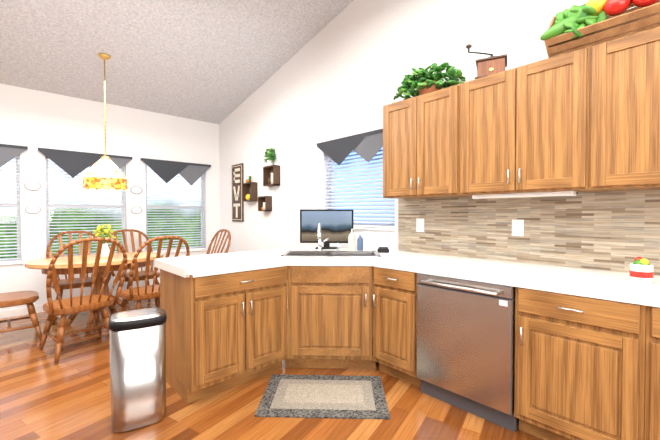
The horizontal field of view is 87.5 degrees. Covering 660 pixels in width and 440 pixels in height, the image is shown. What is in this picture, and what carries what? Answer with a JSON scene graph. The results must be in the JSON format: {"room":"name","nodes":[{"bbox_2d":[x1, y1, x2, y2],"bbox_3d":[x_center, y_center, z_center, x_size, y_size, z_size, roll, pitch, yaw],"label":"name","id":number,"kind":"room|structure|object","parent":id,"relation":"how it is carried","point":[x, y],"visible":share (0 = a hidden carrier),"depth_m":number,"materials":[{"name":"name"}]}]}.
{"room":"kitchen","nodes":[
{"label":"kitchen","id":0,"kind":"room"},
{"bbox_2d":[0,84,219,310],"bbox_3d":[-4.341,-0.283,3.922,6.360,2.950,0.150,-1,1,-43],"label":"wall","id":1,"kind":"structure","parent":0,"point":[34,119],"depth_m":4.76,"materials":[{"name":"white paint"}]},
{"bbox_2d":[0,154,23,265],"bbox_3d":[-4.231,-0.159,3.997,1.000,1.420,0.155,-1,1,-43],"label":"window","id":2,"kind":"structure","parent":1,"relation":"in","point":[18,176],"depth_m":4.32,"materials":[{"name":"white plastic"}]},
{"bbox_2d":[0,155,20,262],"bbox_3d":[-4.222,-0.169,3.987,0.948,1.395,0.056,-1,1,-43],"label":"window blind","id":3,"kind":"object","parent":2,"relation":"attached to","point":[5,235],"visible":0.96,"depth_m":4.24,"materials":[{"name":"white plastic"}]},
{"bbox_2d":[0,144,27,166],"bbox_3d":[-4.176,-0.721,3.928,1.100,0.374,0.049,-1,1,-43],"label":"valance","id":4,"kind":"object","parent":2,"relation":"attached to","point":[8,153],"visible":1,"depth_m":4.17,"materials":[{"name":"grey fabric"}]},
{"bbox_2d":[24,180,40,190],"bbox_3d":[-3.752,-0.435,4.351,0.170,0.130,0.018,-1,1,-43],"label":"decorative plate","id":5,"kind":"object","parent":1,"relation":"attached to","point":[32,185],"visible":1,"depth_m":4.35,"materials":[{"name":"grey ceramic"}]},
{"bbox_2d":[25,205,40,213],"bbox_3d":[-3.752,-0.135,4.357,0.160,0.120,0.018,-1,1,-43],"label":"decorative plate","id":6,"kind":"object","parent":1,"relation":"attached to","point":[32,209],"visible":1,"depth_m":4.35,"materials":[{"name":"grey ceramic"}]},
{"bbox_2d":[0,295,122,317],"bbox_3d":[-4.274,1.148,3.897,6.390,0.090,0.014,-1,1,-43],"label":"baseboard","id":7,"kind":"structure","parent":1,"relation":"attached to","point":[16,312],"depth_m":4.27,"materials":[{"name":"white paint"}]},
{"bbox_2d":[45,156,124,257],"bbox_3d":[-3.368,-0.173,4.802,0.960,1.420,0.155,-1,1,-43],"label":"window","id":8,"kind":"structure","parent":1,"relation":"in","point":[47,163],"depth_m":4.71,"materials":[{"name":"white plastic"}]},
{"bbox_2d":[38,148,131,177],"bbox_3d":[-3.313,-0.735,4.733,1.060,0.374,0.049,-1,1,-43],"label":"valance","id":9,"kind":"object","parent":8,"relation":"attached to","point":[72,164],"visible":0.86,"depth_m":4.61,"materials":[{"name":"grey fabric"}]},
{"bbox_2d":[46,161,125,255],"bbox_3d":[-3.360,-0.183,4.792,0.908,1.395,0.056,-1,1,-43],"label":"window blind","id":10,"kind":"object","parent":8,"relation":"attached to","point":[81,210],"visible":0.62,"depth_m":4.71,"materials":[{"name":"white plastic"}]},
{"bbox_2d":[130,186,142,193],"bbox_3d":[-2.893,-0.449,5.153,0.170,0.130,0.018,-1,1,-43],"label":"decorative plate","id":11,"kind":"object","parent":1,"relation":"attached to","point":[136,189],"visible":1,"depth_m":5.15,"materials":[{"name":"grey ceramic"}]},
{"bbox_2d":[131,206,142,213],"bbox_3d":[-2.893,-0.149,5.158,0.160,0.120,0.018,-1,1,-43],"label":"decorative plate","id":12,"kind":"object","parent":1,"relation":"attached to","point":[136,210],"visible":1,"depth_m":5.16,"materials":[{"name":"grey ceramic"}]},
{"bbox_2d":[146,165,207,253],"bbox_3d":[-2.498,-0.187,5.613,0.980,1.420,0.155,-1,1,-43],"label":"window","id":13,"kind":"structure","parent":1,"relation":"in","point":[202,189],"depth_m":5.70,"materials":[{"name":"white plastic"}]},
{"bbox_2d":[146,166,204,251],"bbox_3d":[-2.490,-0.197,5.604,0.928,1.395,0.056,-1,1,-43],"label":"window blind","id":14,"kind":"object","parent":13,"relation":"attached to","point":[155,246],"visible":0.62,"depth_m":5.59,"materials":[{"name":"white plastic"}]},
{"bbox_2d":[140,158,210,185],"bbox_3d":[-2.443,-0.748,5.544,1.080,0.374,0.049,-1,1,-43],"label":"valance","id":15,"kind":"object","parent":13,"relation":"attached to","point":[166,171],"visible":1,"depth_m":5.50,"materials":[{"name":"grey fabric"}]},
{"bbox_2d":[0,0,353,123],"bbox_3d":[-0.917,-2.148,0.219,6.720,1.217,10.190,-1,1,-43],"label":"ceiling","id":16,"kind":"structure","parent":0,"point":[215,61],"depth_m":3.93,"materials":[{"name":"white paint"}]},
{"bbox_2d":[82,53,127,189],"bbox_3d":[-2.581,-1.119,3.957,0.438,1.527,0.438,-1,1,-43],"label":"pendant lamp","id":17,"kind":"object","parent":16,"relation":"hanging from","point":[105,172],"visible":1,"depth_m":3.86,"materials":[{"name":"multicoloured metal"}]},
{"bbox_2d":[0,298,542,439],"bbox_3d":[-0.917,1.305,0.279,6.720,0.100,10.190,-1,1,-43],"label":"floor","id":18,"kind":"structure","parent":0,"point":[43,396],"depth_m":2.23,"materials":[{"name":"brown wood"}]},
{"bbox_2d":[0,291,41,341],"bbox_3d":[-3.253,0.684,3.361,0.674,1.046,0.603,-1,1,-43],"label":"chair","id":19,"kind":"object","parent":18,"relation":"on","point":[17,298],"visible":1,"depth_m":3.39,"materials":[{"name":"brown wood"}]},
{"bbox_2d":[46,231,102,324],"bbox_3d":[-3.159,0.667,4.308,0.603,1.046,0.674,-1,1,-39],"label":"chair","id":20,"kind":"object","parent":18,"relation":"on","point":[64,283],"visible":0.44,"depth_m":4.31,"materials":[{"name":"brown wood"}]},
{"bbox_2d":[39,237,127,362],"bbox_3d":[-2.287,0.679,3.181,0.680,1.062,0.603,1,1,39],"label":"chair","id":21,"kind":"object","parent":18,"relation":"on","point":[71,305],"visible":1,"depth_m":3.08,"materials":[{"name":"brown wood"}]},
{"bbox_2d":[25,252,162,332],"bbox_3d":[-2.632,0.813,3.970,1.320,0.758,0.940,-1,1,-43],"label":"dining table","id":22,"kind":"object","parent":18,"relation":"on","point":[61,265],"visible":0.5,"depth_m":3.81,"materials":[{"name":"brown wood"}]},
{"bbox_2d":[93,224,115,257],"bbox_3d":[-2.609,0.241,3.990,0.233,0.384,0.234,-1,1,-43],"label":"vase","id":23,"kind":"object","parent":22,"relation":"on","point":[105,251],"visible":0.83,"depth_m":3.96,"materials":[{"name":"white ceramic"}]},
{"bbox_2d":[106,229,159,305],"bbox_3d":[-2.687,0.659,4.775,0.674,1.046,0.603,1,1,41],"label":"chair","id":24,"kind":"object","parent":18,"relation":"on","point":[142,275],"visible":0.48,"depth_m":4.84,"materials":[{"name":"brown wood"}]},
{"bbox_2d":[108,307,166,432],"bbox_3d":[-1.175,0.895,2.117,0.309,0.657,0.258,-1,1,-31],"label":"trash can","id":25,"kind":"object","parent":18,"relation":"on","point":[137,339],"visible":1,"depth_m":2.01,"materials":[{"name":"silver metal"}]},
{"bbox_2d":[118,236,189,311],"bbox_3d":[-1.904,0.678,3.680,0.674,1.046,0.603,1,1,37],"label":"chair","id":26,"kind":"object","parent":18,"relation":"on","point":[138,294],"visible":0.69,"depth_m":3.50,"materials":[{"name":"brown wood"}]},
{"bbox_2d":[206,229,230,253],"bbox_3d":[-1.763,0.659,4.779,0.674,1.046,0.603,-1,1,-43],"label":"chair","id":27,"kind":"object","parent":18,"relation":"on","point":[216,236],"visible":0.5,"depth_m":4.94,"materials":[{"name":"brown wood"}]},
{"bbox_2d":[160,266,286,403],"bbox_3d":[-0.810,0.778,2.691,0.760,0.870,0.672,-1,1,-43],"label":"base cabinet","id":28,"kind":"object","parent":18,"relation":"on","point":[226,331],"visible":0.98,"depth_m":2.42,"materials":[{"name":"brown wood"}]},
{"bbox_2d":[254,374,389,419],"bbox_3d":[-0.040,1.212,2.401,0.840,0.012,0.550,0,1,2],"label":"kitchen rug","id":29,"kind":"object","parent":18,"relation":"on","point":[328,396],"visible":1,"depth_m":2.35,"materials":[{"name":"beige carpet"}]},
{"bbox_2d":[285,266,375,368],"bbox_3d":[0.008,0.774,2.956,0.737,0.870,0.554,0,1,2],"label":"base cabinet","id":30,"kind":"object","parent":18,"relation":"on","point":[330,316],"visible":0.98,"depth_m":2.72,"materials":[{"name":"brown wood"}]},
{"bbox_2d":[155,244,659,306],"bbox_3d":[0.764,0.347,1.776,1.893,0.058,4.250,-1,1,-43],"label":"countertop","id":31,"kind":"structure","parent":30,"relation":"on","point":[618,286],"depth_m":2.29,"materials":[{"name":"white stone"}]},
{"bbox_2d":[300,209,352,248],"bbox_3d":[-0.034,0.091,3.482,0.540,0.395,0.140,0,1,2],"label":"television","id":32,"kind":"object","parent":31,"relation":"on","point":[336,225],"visible":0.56,"depth_m":3.47,"materials":[{"name":"black plastic"}]},
{"bbox_2d":[281,223,380,256],"bbox_3d":[0.011,0.256,3.033,0.828,0.460,0.438,0,1,2],"label":"sink","id":33,"kind":"object","parent":31,"relation":"in","point":[319,252],"visible":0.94,"depth_m":3.18,"materials":[{"name":"silver metal"}]},
{"bbox_2d":[348,229,354,249],"bbox_3d":[0.212,0.189,3.345,0.070,0.204,0.068,-1,1,-43],"label":"soap bottle","id":34,"kind":"object","parent":31,"relation":"on","point":[351,241],"visible":1,"depth_m":3.32,"materials":[{"name":"beige plastic"}]},
{"bbox_2d":[357,233,362,249],"bbox_3d":[0.291,0.209,3.323,0.060,0.164,0.058,-1,1,-43],"label":"soap bottle","id":35,"kind":"object","parent":31,"relation":"on","point":[360,243],"visible":1,"depth_m":3.30,"materials":[{"name":"blue plastic"}]},
{"bbox_2d":[377,247,388,252],"bbox_3d":[0.485,0.269,3.137,0.100,0.050,0.070,0,1,2],"label":"sponge caddy","id":36,"kind":"object","parent":31,"relation":"on","point":[382,249],"visible":1,"depth_m":3.10,"materials":[{"name":"black plastic"}]},
{"bbox_2d":[629,257,653,283],"bbox_3d":[1.579,0.253,1.748,0.092,0.130,0.092,-1,1,-43],"label":"bowl","id":37,"kind":"object","parent":31,"relation":"on","point":[641,271],"visible":1,"depth_m":1.72,"materials":[{"name":"white ceramic"}]},
{"bbox_2d":[373,266,420,387],"bbox_3d":[0.685,0.777,2.763,0.672,0.870,0.406,-1,1,-43],"label":"base cabinet","id":38,"kind":"object","parent":18,"relation":"on","point":[394,323],"visible":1,"depth_m":2.55,"materials":[{"name":"brown wood"}]},
{"bbox_2d":[417,273,518,431],"bbox_3d":[1.023,0.785,2.367,0.683,0.868,0.622,-1,1,-43],"label":"dishwasher","id":39,"kind":"object","parent":18,"relation":"on","point":[465,345],"visible":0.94,"depth_m":2.13,"materials":[{"name":"grey metal"}]},
{"bbox_2d":[514,287,645,439],"bbox_3d":[1.443,0.791,1.952,0.672,0.870,0.546,-1,1,-43],"label":"base cabinet","id":40,"kind":"object","parent":18,"relation":"on","point":[580,362],"visible":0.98,"depth_m":1.72,"materials":[{"name":"brown wood"}]},
{"bbox_2d":[644,306,659,439],"bbox_3d":[1.886,0.799,1.476,0.672,0.870,0.750,-1,1,-43],"label":"base cabinet","id":41,"kind":"object","parent":18,"relation":"on","point":[652,401],"visible":0.96,"depth_m":1.52,"materials":[{"name":"brown wood"}]},
{"bbox_2d":[220,0,659,301],"bbox_3d":[1.485,-0.883,2.482,0.150,4.200,10.190,-1,1,-43],"label":"wall","id":42,"kind":"structure","parent":0,"point":[346,69],"depth_m":3.80,"materials":[{"name":"white paint"}]},
{"bbox_2d":[232,163,243,221],"bbox_3d":[-1.492,-0.436,5.546,0.030,0.920,0.360,-1,1,-43],"label":"eat sign","id":43,"kind":"object","parent":42,"relation":"attached to","point":[237,202],"visible":0.94,"depth_m":5.51,"materials":[{"name":"brown wood"}]},
{"bbox_2d":[242,176,257,201],"bbox_3d":[-1.210,-0.469,5.193,0.100,0.380,0.280,-1,1,-43],"label":"cube shelf","id":44,"kind":"object","parent":42,"relation":"attached to","point":[249,191],"visible":1,"depth_m":5.18,"materials":[{"name":"brown wood"}]},
{"bbox_2d":[258,196,271,210],"bbox_3d":[-0.924,-0.229,4.890,0.100,0.210,0.210,-1,1,-43],"label":"cube shelf","id":45,"kind":"object","parent":42,"relation":"attached to","point":[264,203],"visible":1,"depth_m":4.84,"materials":[{"name":"brown wood"}]},
{"bbox_2d":[263,148,279,186],"bbox_3d":[-0.809,-0.739,4.761,0.144,0.533,0.278,-1,1,-43],"label":"cube shelf","id":46,"kind":"object","parent":42,"relation":"attached to","point":[271,174],"visible":1,"depth_m":4.74,"materials":[{"name":"brown wood"}]},
{"bbox_2d":[329,153,395,230],"bbox_3d":[0.312,-0.379,3.715,0.155,0.950,1.060,-1,1,-43],"label":"window","id":47,"kind":"structure","parent":42,"relation":"in","point":[382,224],"depth_m":3.70,"materials":[{"name":"white plastic"}]},
{"bbox_2d":[317,129,382,164],"bbox_3d":[0.253,-0.737,3.654,0.049,0.312,1.160,-1,1,-43],"label":"valance","id":48,"kind":"object","parent":47,"relation":"attached to","point":[367,146],"visible":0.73,"depth_m":3.60,"materials":[{"name":"grey fabric"}]},
{"bbox_2d":[325,149,394,227],"bbox_3d":[0.303,-0.390,3.706,0.056,0.925,1.008,-1,1,-43],"label":"window blind","id":49,"kind":"object","parent":47,"relation":"attached to","point":[367,206],"visible":0.67,"depth_m":3.67,"materials":[{"name":"white plastic"}]},
{"bbox_2d":[383,84,471,198],"bbox_3d":[0.799,-0.589,2.840,0.368,0.800,0.698,-1,1,-43],"label":"upper cabinet","id":50,"kind":"object","parent":42,"relation":"attached to","point":[421,146],"visible":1,"depth_m":2.69,"materials":[{"name":"brown wood"}]},
{"bbox_2d":[392,62,465,102],"bbox_3d":[0.794,-1.130,2.846,0.320,0.280,0.724,-1,1,-43],"label":"ivy","id":51,"kind":"object","parent":50,"relation":"on","point":[425,81],"visible":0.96,"depth_m":2.75,"materials":[{"name":"green plant"}]},
{"bbox_2d":[398,190,659,274],"bbox_3d":[1.776,0.069,2.066,0.010,0.487,3.300,-1,1,-43],"label":"backsplash","id":52,"kind":"structure","parent":42,"relation":"attached to","point":[614,231],"depth_m":2.37,"materials":[{"name":"tile"}]},
{"bbox_2d":[416,218,423,231],"bbox_3d":[0.809,0.047,3.091,0.005,0.120,0.080,-1,1,-43],"label":"electrical outlet plate","id":53,"kind":"object","parent":52,"relation":"attached to","point":[419,222],"depth_m":3.09,"materials":[{"name":"white paint"}]},
{"bbox_2d":[512,219,523,235],"bbox_3d":[1.362,0.057,2.499,0.005,0.120,0.080,-1,1,-43],"label":"electrical outlet plate","id":54,"kind":"object","parent":52,"relation":"attached to","point":[517,227],"depth_m":2.50,"materials":[{"name":"white paint"}]},
{"bbox_2d":[460,46,598,195],"bbox_3d":[1.297,-0.580,2.307,0.368,0.800,0.758,-1,1,-43],"label":"upper cabinet","id":55,"kind":"object","parent":42,"relation":"attached to","point":[524,128],"visible":1,"depth_m":2.15,"materials":[{"name":"brown wood"}]},
{"bbox_2d":[466,44,506,78],"bbox_3d":[1.116,-1.113,2.455,0.267,0.259,0.203,1,1,27],"label":"coffee grinder","id":56,"kind":"object","parent":55,"relation":"on","point":[490,65],"visible":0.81,"depth_m":2.37,"materials":[{"name":"brown wood"}]},
{"bbox_2d":[472,191,577,198],"bbox_3d":[1.272,-0.164,2.291,0.090,0.029,0.624,-1,1,-43],"label":"under-cabinet light","id":57,"kind":"object","parent":55,"relation":"attached to","point":[533,194],"visible":1,"depth_m":2.23,"materials":[{"name":"white paint"}]},
{"bbox_2d":[589,26,659,191],"bbox_3d":[1.816,-0.571,1.751,0.368,0.800,0.758,-1,1,-43],"label":"upper cabinet","id":58,"kind":"object","parent":42,"relation":"attached to","point":[624,143],"visible":1,"depth_m":1.81,"materials":[{"name":"brown wood"}]},
{"bbox_2d":[540,0,659,57],"bbox_3d":[1.646,-1.163,1.841,0.424,0.382,0.831,-1,1,-43],"label":"basket","id":59,"kind":"object","parent":58,"relation":"on","point":[590,23],"visible":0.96,"depth_m":1.87,"materials":[{"name":"brown wood"}]},
{"label":"outside","id":60,"kind":"structure","parent":0,"visible":0},
{"bbox_2d":[0,147,394,257],"bbox_3d":[-0.675,-2.013,1.268,17.000,7.500,14.690,-1,1,-43],"label":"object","id":61,"kind":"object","parent":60,"point":[56,181],"depth_m":7.43,"materials":[{"name":"multicoloured"}]}
]}

